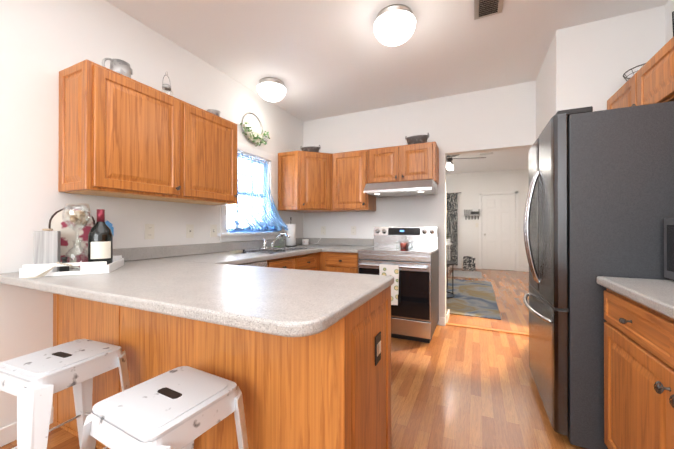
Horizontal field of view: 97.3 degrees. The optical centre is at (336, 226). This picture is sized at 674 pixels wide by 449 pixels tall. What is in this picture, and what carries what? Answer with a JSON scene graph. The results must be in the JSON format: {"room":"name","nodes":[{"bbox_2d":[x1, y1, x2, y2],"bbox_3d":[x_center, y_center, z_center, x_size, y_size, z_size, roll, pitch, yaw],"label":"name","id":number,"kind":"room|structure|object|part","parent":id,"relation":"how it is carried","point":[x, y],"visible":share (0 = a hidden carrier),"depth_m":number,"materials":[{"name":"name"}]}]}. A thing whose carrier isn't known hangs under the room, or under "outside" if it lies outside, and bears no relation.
{"room":"kitchen","nodes":[
{"label":"kitchen","id":0,"kind":"room"},
{"bbox_2d":[0,0,302,427],"bbox_3d":[-2.017,-0.188,1.212,0.120,2.700,7.170,0,0,25],"label":"wall","id":1,"kind":"structure","parent":0,"point":[43,43],"depth_m":1.79,"materials":[{"name":"white paint"}]},
{"bbox_2d":[0,407,52,446],"bbox_3d":[-2.582,1.109,-0.153,0.014,0.095,4.228,0,0,25],"label":"baseboard","id":2,"kind":"structure","parent":1,"relation":"attached to","point":[8,433],"depth_m":1.59,"materials":[{"name":"white wood"}]},
{"bbox_2d":[58,59,237,204],"bbox_3d":[-1.270,-0.568,2.236,0.360,0.732,1.162,0,0,25],"label":"upper cabinet","id":3,"kind":"object","parent":1,"relation":"attached to","point":[121,136],"visible":1,"depth_m":1.90,"materials":[{"name":"brown wood"}]},
{"bbox_2d":[102,58,132,77],"bbox_3d":[-1.425,-1.004,1.930,0.124,0.135,0.202,0,0,15],"label":"pitcher","id":4,"kind":"object","parent":3,"relation":"on","point":[120,66],"visible":0.44,"depth_m":1.90,"materials":[{"name":"silver metal"}]},
{"bbox_3d":[-1.268,-0.572,1.927,0.019,0.692,0.535,0,0,25],"label":"door","id":5,"kind":"part","parent":3,"relation":"part of","materials":[{"name":"brown wood"}]},
{"bbox_2d":[160,72,174,96],"bbox_3d":[-1.284,-1.050,2.235,0.110,0.230,0.108,0,0,25],"label":"decorative lantern","id":6,"kind":"object","parent":3,"relation":"on","point":[167,87],"visible":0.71,"depth_m":2.22,"materials":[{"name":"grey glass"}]},
{"bbox_3d":[-1.026,-0.570,2.444,0.019,0.692,0.535,0,0,25],"label":"door","id":7,"kind":"part","parent":3,"relation":"part of","materials":[{"name":"brown wood"}]},
{"bbox_2d":[207,109,220,116],"bbox_3d":[-1.112,-0.983,2.673,0.116,0.100,0.114,0,0,25],"label":"bucket","id":8,"kind":"object","parent":3,"relation":"on","point":[215,112],"visible":0.35,"depth_m":2.63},
{"bbox_2d":[145,224,153,238],"bbox_3d":[-1.442,0.041,2.283,0.008,0.117,0.072,0,0,25],"label":"electrical outlet","id":9,"kind":"object","parent":1,"relation":"attached to","point":[149,231],"visible":1,"depth_m":2.28,"materials":[{"name":"white plastic"}]},
{"bbox_2d":[186,224,193,237],"bbox_3d":[-1.291,0.042,2.604,0.010,0.117,0.072,0,0,25],"label":"electrical outlet","id":10,"kind":"object","parent":1,"relation":"attached to","point":[189,230],"visible":1,"depth_m":2.60,"materials":[{"name":"white plastic"}]},
{"bbox_2d":[210,225,216,236],"bbox_3d":[-1.177,0.043,2.838,0.018,0.117,0.072,0,0,25],"label":"light switch","id":11,"kind":"object","parent":1,"relation":"attached to","point":[213,230],"visible":1,"depth_m":2.84,"materials":[{"name":"white plastic"}]},
{"bbox_2d":[218,142,287,241],"bbox_3d":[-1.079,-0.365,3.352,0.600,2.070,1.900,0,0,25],"label":"kitchen window","id":12,"kind":"structure","parent":1,"relation":"in","point":[250,212],"depth_m":3.33,"materials":[{"name":"white"}]},
{"bbox_3d":[-1.029,-0.365,3.328,0.042,0.870,0.700,0,0,25],"label":"window sash","id":13,"kind":"part","parent":12,"relation":"part of","materials":[{"name":"grey"}]},
{"bbox_2d":[240,111,269,145],"bbox_3d":[-0.898,-1.097,3.328,0.108,0.396,0.456,0,0,25],"label":"wreath","id":14,"kind":"object","parent":1,"relation":"attached to","point":[253,137],"visible":1,"depth_m":3.30,"materials":[{"name":"green plant"}]},
{"bbox_2d":[278,151,339,212],"bbox_3d":[-0.345,-0.564,3.910,0.612,0.728,0.622,0,0,25],"label":"upper cabinet","id":15,"kind":"object","parent":1,"relation":"attached to","point":[304,181],"visible":1,"depth_m":3.69,"materials":[{"name":"brown wood"}]},
{"bbox_2d":[300,145,320,151],"bbox_3d":[-0.351,-0.998,3.918,0.264,0.139,0.162,0,0,15],"label":"tub","id":16,"kind":"object","parent":15,"relation":"on","point":[312,149],"visible":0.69,"depth_m":3.85,"materials":[{"name":"silver metal"}]},
{"bbox_3d":[-0.269,-0.565,3.712,0.431,0.728,0.003,0,0,-20],"label":"frame","id":17,"kind":"part","parent":15,"relation":"part of","materials":[{"name":"brown wood"}]},
{"bbox_3d":[-0.266,-0.565,3.701,0.381,0.692,0.019,0,0,-20],"label":"door","id":18,"kind":"part","parent":15,"relation":"part of","materials":[{"name":"brown wood"}]},
{"bbox_2d":[0,267,585,448],"bbox_3d":[1.294,1.198,2.706,5.400,0.060,12.700,0,0,25],"label":"floor","id":19,"kind":"structure","parent":0,"point":[454,387],"depth_m":2.13,"materials":[{"name":"brown wood"}]},
{"bbox_2d":[0,339,129,448],"bbox_3d":[-1.173,0.855,1.264,0.422,0.615,0.422,0,0,21],"label":"stool","id":20,"kind":"object","parent":19,"relation":"on","point":[33,382],"visible":1,"depth_m":1.17,"materials":[{"name":"white metal"}]},
{"bbox_2d":[81,366,248,448],"bbox_3d":[-0.549,0.854,0.971,0.422,0.615,0.422,0,0,28],"label":"stool","id":21,"kind":"object","parent":19,"relation":"on","point":[183,407],"visible":1,"depth_m":0.90,"materials":[{"name":"white metal"}]},
{"bbox_2d":[240,261,266,266],"bbox_3d":[-1.005,0.732,2.434,0.610,0.869,0.600,0,0,25],"label":"dishwasher","id":22,"kind":"object","parent":19,"relation":"on","point":[261,264],"visible":0.06,"depth_m":2.47,"materials":[{"name":"silver metal"}]},
{"bbox_2d":[266,252,317,270],"bbox_3d":[-0.705,0.733,3.119,0.627,0.872,0.889,0,0,25],"label":"base cabinet","id":23,"kind":"object","parent":19,"relation":"on","point":[310,261],"depth_m":3.04,"materials":[{"name":"brown wood"}]},
{"bbox_3d":[-0.517,0.387,2.805,0.019,0.140,0.420,0,0,25],"label":"drawer","id":24,"kind":"part","parent":23,"relation":"part of","materials":[{"name":"brown wood"}]},
{"bbox_3d":[-0.330,0.388,3.204,0.019,0.140,0.420,0,0,25],"label":"drawer","id":25,"kind":"part","parent":23,"relation":"part of","materials":[{"name":"brown wood"}]},
{"bbox_2d":[318,252,319,270],"bbox_3d":[-0.361,0.735,3.852,0.627,0.872,0.731,0,0,25],"label":"base cabinet","id":26,"kind":"object","parent":19,"relation":"on","point":[318,252],"depth_m":3.48,"materials":[{"name":"brown wood"}]},
{"bbox_2d":[113,233,320,264],"bbox_3d":[-0.774,0.262,2.934,0.660,0.373,2.747,0,0,25],"label":"countertop","id":27,"kind":"structure","parent":26,"relation":"on","point":[255,250],"depth_m":2.62,"materials":[{"name":"laminate"}]},
{"bbox_2d":[229,250,242,253],"bbox_3d":[-0.949,0.241,2.791,0.070,0.024,0.100,0,0,25],"label":"sponge","id":28,"kind":"object","parent":27,"relation":"on","point":[235,251],"visible":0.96,"depth_m":2.76,"materials":[{"name":"beige"}]},
{"bbox_2d":[259,233,289,248],"bbox_3d":[-0.685,0.165,3.343,0.286,0.175,0.277,0,0,25],"label":"faucet","id":29,"kind":"object","parent":27,"relation":"on","point":[264,246],"depth_m":3.37,"materials":[{"name":"silver metal"}]},
{"bbox_2d":[244,247,312,253],"bbox_3d":[-0.650,0.350,3.192,0.480,0.198,0.800,0,0,25],"label":"sink","id":30,"kind":"object","parent":27,"relation":"in","point":[264,250],"depth_m":3.22,"materials":[{"name":"silver metal"}]},
{"bbox_2d":[285,217,296,246],"bbox_3d":[-0.594,0.068,3.818,0.150,0.378,0.150,0,0,25],"label":"paper towel","id":31,"kind":"object","parent":27,"relation":"on","point":[291,233],"visible":1,"depth_m":3.76,"materials":[{"name":"white paper"}]},
{"bbox_2d":[302,239,308,244],"bbox_3d":[-0.435,0.218,4.085,0.092,0.080,0.092,0,0,25],"label":"crock","id":32,"kind":"object","parent":27,"relation":"on","point":[305,241],"visible":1,"depth_m":4.04,"materials":[{"name":"white ceramic"}]},
{"bbox_2d":[321,238,373,252],"bbox_3d":[0.168,0.230,3.635,0.449,0.135,0.677,0,0,25],"label":"countertop","id":33,"kind":"structure","parent":26,"relation":"on","point":[342,245],"depth_m":3.90,"materials":[{"name":"laminate"}]},
{"bbox_2d":[320,252,358,273],"bbox_3d":[0.147,0.735,3.650,0.499,0.873,0.665,0,0,25],"label":"base cabinet","id":34,"kind":"object","parent":19,"relation":"on","point":[338,262],"visible":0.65,"depth_m":3.39,"materials":[{"name":"brown wood"}]},
{"bbox_3d":[0.051,0.389,3.382,0.404,0.140,0.019,0,0,25],"label":"drawer","id":35,"kind":"part","parent":34,"relation":"part of","materials":[{"name":"brown wood"}]},
{"bbox_3d":[0.051,0.765,3.381,0.404,0.587,0.019,0,0,25],"label":"door","id":36,"kind":"part","parent":34,"relation":"part of","materials":[{"name":"brown wood"}]},
{"bbox_2d":[358,227,438,342],"bbox_3d":[0.702,0.587,3.340,0.766,1.165,0.752,0,0,25],"label":"range","id":37,"kind":"object","parent":19,"relation":"on","point":[413,271],"visible":0.81,"depth_m":3.03,"materials":[{"name":"silver metal"}]},
{"bbox_2d":[379,264,398,304],"bbox_3d":[0.533,0.593,3.029,0.200,0.402,0.045,0,0,25],"label":"towel","id":38,"kind":"object","parent":37,"relation":"hanging from","point":[384,269],"depth_m":3.00,"materials":[{"name":"white fabric"}]},
{"bbox_3d":[0.560,0.407,3.038,0.702,0.025,0.058,0,0,25],"label":"handle","id":39,"kind":"part","parent":37,"relation":"part of","materials":[{"name":"silver metal"}]},
{"bbox_3d":[0.579,0.649,3.076,0.758,0.570,0.032,0,0,25],"label":"door","id":40,"kind":"part","parent":37,"relation":"part of","materials":[{"name":"black glass"}]},
{"bbox_2d":[400,235,406,247],"bbox_3d":[0.785,0.178,3.497,0.080,0.152,0.079,0,0,25],"label":"candle jar","id":41,"kind":"object","parent":37,"relation":"on","point":[403,245],"visible":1,"depth_m":3.47,"materials":[{"name":"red glass"}]},
{"bbox_3d":[0.579,1.028,3.077,0.758,0.162,0.028,0,0,25],"label":"drawer","id":42,"kind":"part","parent":37,"relation":"part of","materials":[{"name":"silver metal"}]},
{"bbox_2d":[446,238,451,271],"bbox_3d":[2.698,0.750,8.015,0.730,0.875,0.600,0,0,25],"label":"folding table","id":43,"kind":"object","parent":19,"relation":"on","point":[448,242],"visible":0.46,"depth_m":7.75,"materials":[{"name":"white"}]},
{"bbox_2d":[450,270,481,278],"bbox_3d":[3.202,1.180,7.334,0.680,0.010,1.100,0,0,25],"label":"mat","id":44,"kind":"object","parent":19,"relation":"on","point":[468,274],"visible":0.86,"depth_m":7.23,"materials":[{"name":"grey fabric"}]},
{"bbox_2d":[461,256,474,270],"bbox_3d":[3.566,0.998,8.051,0.350,0.400,0.395,0,0,25],"label":"basket","id":45,"kind":"object","parent":19,"relation":"on","point":[468,263],"visible":1,"depth_m":7.89,"materials":[{"name":"white"}]},
{"bbox_2d":[446,279,500,319],"bbox_3d":[1.742,1.172,5.413,2.010,0.012,2.820,0,0,25],"label":"rug","id":46,"kind":"object","parent":19,"relation":"on","point":[472,298],"visible":0.36,"depth_m":4.71,"materials":[{"name":"blue fabric"}]},
{"bbox_2d":[446,265,449,289],"bbox_3d":[1.848,0.946,5.651,0.560,0.439,0.560,0,0,25],"label":"side table","id":47,"kind":"object","parent":46,"relation":"on","point":[447,277],"visible":0.17,"depth_m":5.63,"materials":[{"name":"black metal"}]},
{"bbox_2d":[446,260,455,298],"bbox_3d":[1.656,0.883,5.078,0.720,0.559,0.720,0,0,25],"label":"side table","id":48,"kind":"object","parent":46,"relation":"on","point":[448,263],"visible":0.29,"depth_m":5.03,"materials":[{"name":"black metal"}]},
{"bbox_2d":[446,323,528,335],"bbox_3d":[1.710,1.164,3.356,0.900,0.012,0.070,0,0,25],"label":"trim","id":49,"kind":"structure","parent":19,"relation":"on","point":[491,329],"depth_m":3.33,"materials":[{"name":"brown wood"}]},
{"bbox_2d":[523,101,673,448],"bbox_3d":[1.674,0.273,1.828,0.883,1.782,0.877,0,0,25],"label":"refrigerator","id":50,"kind":"object","parent":19,"relation":"on","point":[600,198],"visible":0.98,"depth_m":1.53,"materials":[{"name":"black metal"}]},
{"bbox_3d":[1.466,-0.078,2.169,0.062,1.037,0.434,0,0,25],"label":"door","id":51,"kind":"part","parent":50,"relation":"part of","materials":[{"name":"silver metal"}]},
{"bbox_3d":[1.312,0.087,1.999,0.084,0.909,0.761,0,0,25],"label":"handle","id":52,"kind":"part","parent":50,"relation":"part of","materials":[{"name":"silver metal"}]},
{"bbox_3d":[1.373,0.777,1.968,0.062,0.655,0.873,0,0,25],"label":"drawer","id":53,"kind":"part","parent":50,"relation":"part of","materials":[{"name":"silver metal"}]},
{"bbox_3d":[1.280,-0.080,1.772,0.062,1.037,0.434,0,0,25],"label":"door","id":54,"kind":"part","parent":50,"relation":"part of","materials":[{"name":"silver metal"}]},
{"bbox_2d":[604,288,673,448],"bbox_3d":[1.333,0.724,0.782,0.627,0.872,1.212,0,0,25],"label":"base cabinet","id":55,"kind":"object","parent":19,"relation":"on","point":[638,375],"visible":1,"depth_m":1.10,"materials":[{"name":"brown wood"}]},
{"bbox_3d":[1.158,0.381,1.191,0.038,0.023,0.042,0,0,25],"label":"knob","id":56,"kind":"part","parent":55,"relation":"part of","materials":[{"name":"grey metal"}]},
{"bbox_2d":[597,276,673,318],"bbox_3d":[1.237,0.215,0.599,0.642,0.140,1.670,0,0,25],"label":"countertop","id":57,"kind":"structure","parent":55,"relation":"on","point":[657,295],"depth_m":1.17,"materials":[{"name":"laminate"}]},
{"bbox_2d":[664,218,673,280],"bbox_3d":[1.577,0.104,1.064,0.378,0.284,0.520,0,0,25],"label":"microwave","id":58,"kind":"object","parent":57,"relation":"on","point":[669,248],"visible":0.98,"depth_m":1.34,"materials":[{"name":"grey metal"}]},
{"bbox_3d":[1.183,0.381,1.179,0.019,0.140,0.575,0,0,25],"label":"drawer","id":59,"kind":"part","parent":55,"relation":"part of","materials":[{"name":"brown wood"}]},
{"bbox_3d":[1.048,0.522,0.957,0.038,0.042,0.023,0,0,25],"label":"knob","id":60,"kind":"part","parent":55,"relation":"part of","materials":[{"name":"grey metal"}]},
{"bbox_3d":[1.012,0.521,0.880,0.038,0.042,0.023,0,0,25],"label":"knob","id":61,"kind":"part","parent":55,"relation":"part of","materials":[{"name":"grey metal"}]},
{"bbox_3d":[-0.701,0.727,1.655,1.876,0.873,0.615,0,0,25],"label":"base cabinet","id":62,"kind":"object","parent":19,"relation":"on","visible":0},
{"bbox_2d":[53,293,339,448],"bbox_3d":[-0.835,0.726,1.369,1.876,0.873,0.018,0,0,25],"label":"panel","id":63,"kind":"object","parent":62,"relation":"attached to","point":[289,387],"visible":0.4,"depth_m":1.17,"materials":[{"name":"brown wood"}]},
{"bbox_2d":[0,259,393,336],"bbox_3d":[-0.752,0.269,1.513,1.907,0.040,0.845,0,0,25],"label":"countertop","id":64,"kind":"structure","parent":62,"relation":"on","point":[284,302],"depth_m":1.14,"materials":[{"name":"laminate"}]},
{"bbox_2d":[19,203,123,278],"bbox_3d":[-1.435,0.062,1.640,0.350,0.374,0.440,0,0,-26],"label":"tray","id":65,"kind":"object","parent":64,"relation":"on","point":[73,239],"visible":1,"depth_m":1.64,"materials":[{"name":"white"}]},
{"bbox_2d":[88,209,112,264],"bbox_3d":[-1.348,0.072,1.692,0.112,0.338,0.111,0,0,25],"label":"bottle","id":66,"kind":"object","parent":65,"relation":"on","point":[100,237],"depth_m":1.66,"materials":[{"name":"black glass"}]},
{"bbox_2d":[340,286,390,448],"bbox_3d":[0.139,0.715,1.216,0.016,0.853,0.582,0,0,25],"label":"panel","id":67,"kind":"object","parent":62,"relation":"attached to","point":[365,402],"visible":0.82,"depth_m":1.15,"materials":[{"name":"brown wood"}]},
{"bbox_2d":[375,332,380,365],"bbox_3d":[0.177,0.522,1.270,0.008,0.120,0.075,0,0,25],"label":"outlet","id":68,"kind":"object","parent":62,"relation":"attached to","point":[377,347],"visible":1,"depth_m":1.25,"materials":[{"name":"black plastic"}]},
{"bbox_2d":[105,0,668,173],"bbox_3d":[1.294,-1.562,2.717,5.400,0.060,12.700,0,0,25],"label":"ceiling","id":69,"kind":"structure","parent":0,"point":[320,59],"depth_m":2.52,"materials":[{"name":"white paint"}]},
{"bbox_2d":[257,77,285,101],"bbox_3d":[-0.699,-1.439,3.177,0.304,0.183,0.304,0,0,25],"label":"ceiling light","id":70,"kind":"object","parent":69,"relation":"attached to","point":[269,89],"visible":1,"depth_m":3.08,"materials":[{"name":"white glass"}]},
{"bbox_2d":[374,4,415,45],"bbox_3d":[0.422,-1.442,2.176,0.304,0.183,0.304,0,0,25],"label":"ceiling light","id":71,"kind":"object","parent":69,"relation":"attached to","point":[394,24],"visible":1,"depth_m":2.09,"materials":[{"name":"white glass"}]},
{"bbox_2d":[446,154,485,165],"bbox_3d":[2.119,-1.371,5.691,1.334,0.300,1.275,0,0,25],"label":"ceiling fan","id":72,"kind":"object","parent":69,"relation":"hanging from","point":[451,162],"depth_m":5.56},
{"bbox_2d":[474,0,502,19],"bbox_3d":[1.021,-1.528,1.994,0.180,0.012,0.360,0,0,25],"label":"ceiling vent","id":73,"kind":"object","parent":69,"relation":"in","point":[484,8],"visible":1,"depth_m":2.07,"materials":[{"name":"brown metal"}]},
{"bbox_2d":[303,81,535,324],"bbox_3d":[0.825,-0.178,3.771,2.850,2.700,0.120,0,0,25],"label":"wall","id":74,"kind":"structure","parent":0,"point":[497,119],"depth_m":3.58,"materials":[{"name":"white paint"}]},
{"bbox_2d":[321,226,325,234],"bbox_3d":[-0.194,0.058,4.177,0.072,0.117,0.008,0,0,25],"label":"electrical outlet","id":75,"kind":"object","parent":74,"relation":"attached to","point":[323,230],"visible":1,"depth_m":4.17,"materials":[{"name":"white plastic"}]},
{"bbox_2d":[351,226,355,234],"bbox_3d":[0.223,0.057,3.982,0.072,0.117,0.008,0,0,25],"label":"electrical outlet","id":76,"kind":"object","parent":74,"relation":"attached to","point":[353,230],"visible":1,"depth_m":3.98,"materials":[{"name":"white plastic"}]},
{"bbox_2d":[332,149,375,211],"bbox_3d":[0.210,-0.564,3.794,0.490,0.728,0.360,0,0,25],"label":"upper cabinet","id":77,"kind":"object","parent":74,"relation":"attached to","point":[350,175],"visible":1,"depth_m":3.67,"materials":[{"name":"brown wood"}]},
{"bbox_2d":[369,142,438,183],"bbox_3d":[0.785,-0.714,3.525,0.772,0.430,0.360,0,0,25],"label":"upper cabinet","id":78,"kind":"object","parent":74,"relation":"attached to","point":[414,162],"visible":1,"depth_m":3.38,"materials":[{"name":"brown wood"}]},
{"bbox_3d":[0.553,-0.715,3.487,0.345,0.394,0.019,0,0,25],"label":"door","id":79,"kind":"part","parent":78,"relation":"part of","materials":[{"name":"brown wood"}]},
{"bbox_2d":[363,179,437,196],"bbox_3d":[0.749,-0.435,3.460,0.754,0.126,0.503,0,0,25],"label":"range hood","id":80,"kind":"object","parent":78,"relation":"attached to","point":[409,188],"visible":1,"depth_m":3.29,"materials":[{"name":"silver metal"}]},
{"bbox_2d":[405,133,428,144],"bbox_3d":[0.931,-1.000,3.448,0.264,0.139,0.162,0,0,30],"label":"tub","id":81,"kind":"object","parent":78,"relation":"on","point":[416,139],"visible":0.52,"depth_m":3.38,"materials":[{"name":"silver metal"}]},
{"bbox_3d":[0.893,-0.715,3.328,0.345,0.394,0.019,0,0,25],"label":"door","id":82,"kind":"part","parent":78,"relation":"part of","materials":[{"name":"brown wood"}]},
{"bbox_2d":[446,309,449,322],"bbox_3d":[1.396,1.124,3.730,0.014,0.095,0.300,0,0,25],"label":"baseboard","id":83,"kind":"structure","parent":74,"relation":"attached to","point":[448,313],"depth_m":3.68,"materials":[{"name":"white"}]},
{"bbox_2d":[446,169,528,267],"bbox_3d":[3.933,-0.161,8.333,4.840,2.700,0.120,0,0,25],"label":"wall","id":84,"kind":"structure","parent":0,"point":[470,187],"depth_m":8.28,"materials":[{"name":"white paint"}]},
{"bbox_2d":[446,192,460,264],"bbox_3d":[3.131,0.076,8.565,0.850,2.068,0.060,0,0,25],"label":"curtain","id":85,"kind":"object","parent":84,"relation":"hanging from","point":[452,216],"visible":0.38,"depth_m":8.48,"materials":[{"name":"fabric"}]},
{"bbox_2d":[450,265,478,268],"bbox_3d":[2.891,1.143,8.743,2.360,0.095,0.014,0,0,25],"label":"baseboard","id":86,"kind":"structure","parent":84,"relation":"attached to","point":[454,266],"depth_m":8.46,"materials":[{"name":"white"}]},
{"bbox_2d":[464,208,479,219],"bbox_3d":[3.769,-0.351,8.277,0.410,0.320,0.119,0,0,25],"label":"shelf","id":87,"kind":"object","parent":84,"relation":"attached to","point":[475,211],"visible":0.94,"depth_m":8.23,"materials":[{"name":"grey wood"}]},
{"bbox_2d":[482,194,514,270],"bbox_3d":[4.382,0.162,8.063,0.790,2.037,0.105,0,0,25],"label":"entry door","id":88,"kind":"structure","parent":84,"relation":"in","point":[498,232],"depth_m":8.06,"materials":[{"name":"white wood"}]},
{"bbox_2d":[479,191,518,270],"bbox_3d":[4.375,0.128,8.048,0.940,2.120,0.018,0,0,25],"label":"door frame","id":89,"kind":"structure","parent":84,"relation":"attached to","point":[516,226],"depth_m":8.01,"materials":[{"name":"white wood"}]},
{"bbox_2d":[518,268,528,271],"bbox_3d":[5.389,1.139,7.570,1.320,0.095,0.014,0,0,25],"label":"baseboard","id":90,"kind":"structure","parent":84,"relation":"attached to","point":[520,269],"depth_m":7.78,"materials":[{"name":"white"}]},
{"bbox_2d":[536,5,664,138],"bbox_3d":[2.263,-0.183,2.610,0.740,2.700,1.000,0,0,25],"label":"wall","id":91,"kind":"structure","parent":0,"point":[588,64],"depth_m":2.22,"materials":[{"name":"white paint"}]},
{"bbox_2d":[665,0,673,43],"bbox_3d":[1.020,-0.196,-0.767,0.120,2.700,6.170,0,0,25],"label":"wall","id":92,"kind":"structure","parent":0,"point":[669,7],"depth_m":2.02,"materials":[{"name":"white paint"}]},
{"bbox_2d":[607,36,673,109],"bbox_3d":[1.915,-0.786,1.712,0.359,0.300,0.915,0,0,25],"label":"upper cabinet","id":93,"kind":"object","parent":92,"relation":"attached to","point":[651,81],"visible":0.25,"depth_m":1.61,"materials":[{"name":"brown wood"}]},
{"bbox_3d":[1.890,-0.785,1.970,0.019,0.270,0.430,0,0,25],"label":"door","id":94,"kind":"part","parent":93,"relation":"part of","materials":[{"name":"brown wood"}]},
{"bbox_2d":[623,63,645,80],"bbox_3d":[2.059,-0.990,1.968,0.238,0.108,0.238,0,0,25],"label":"wire basket","id":95,"kind":"object","parent":93,"relation":"on","point":[625,78],"visible":0.15,"depth_m":1.97,"materials":[{"name":"grey metal"}]},
{"bbox_3d":[1.701,-0.787,1.567,0.019,0.270,0.430,0,0,25],"label":"door","id":96,"kind":"part","parent":93,"relation":"part of","materials":[{"name":"brown wood"}]},
{"bbox_2d":[672,11,673,35],"bbox_3d":[1.977,-1.118,1.676,0.060,0.362,0.266,0,0,25],"label":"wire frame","id":97,"kind":"object","parent":93,"relation":"on","point":[673,21],"visible":0.5,"depth_m":1.79,"materials":[{"name":"black metal"}]},
{"bbox_3d":[-1.554,0.035,2.004,0.045,0.120,0.070,0,0,25],"label":"outlet","id":98,"kind":"object","parent":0,"visible":0},
{"bbox_2d":[105,220,112,226],"bbox_3d":[-1.551,-0.018,2.003,0.039,0.045,0.058,0,0,25],"label":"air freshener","id":99,"kind":"object","parent":98,"relation":"attached to","point":[108,223],"visible":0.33,"depth_m":2.00,"materials":[{"name":"teal plastic"}]},
{"bbox_3d":[2.078,-1.210,5.653,0.175,0.038,0.187,0,0,25],"label":"ceiling fan","id":100,"kind":"object","parent":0,"visible":0},
{"bbox_2d":[446,162,453,170],"bbox_3d":[2.079,-1.133,5.653,0.261,0.117,0.271,0,0,25],"label":"shades","id":101,"kind":"object","parent":100,"relation":"attached to","point":[449,166],"visible":0.69,"depth_m":5.53,"materials":[{"name":"white"}]}
]}

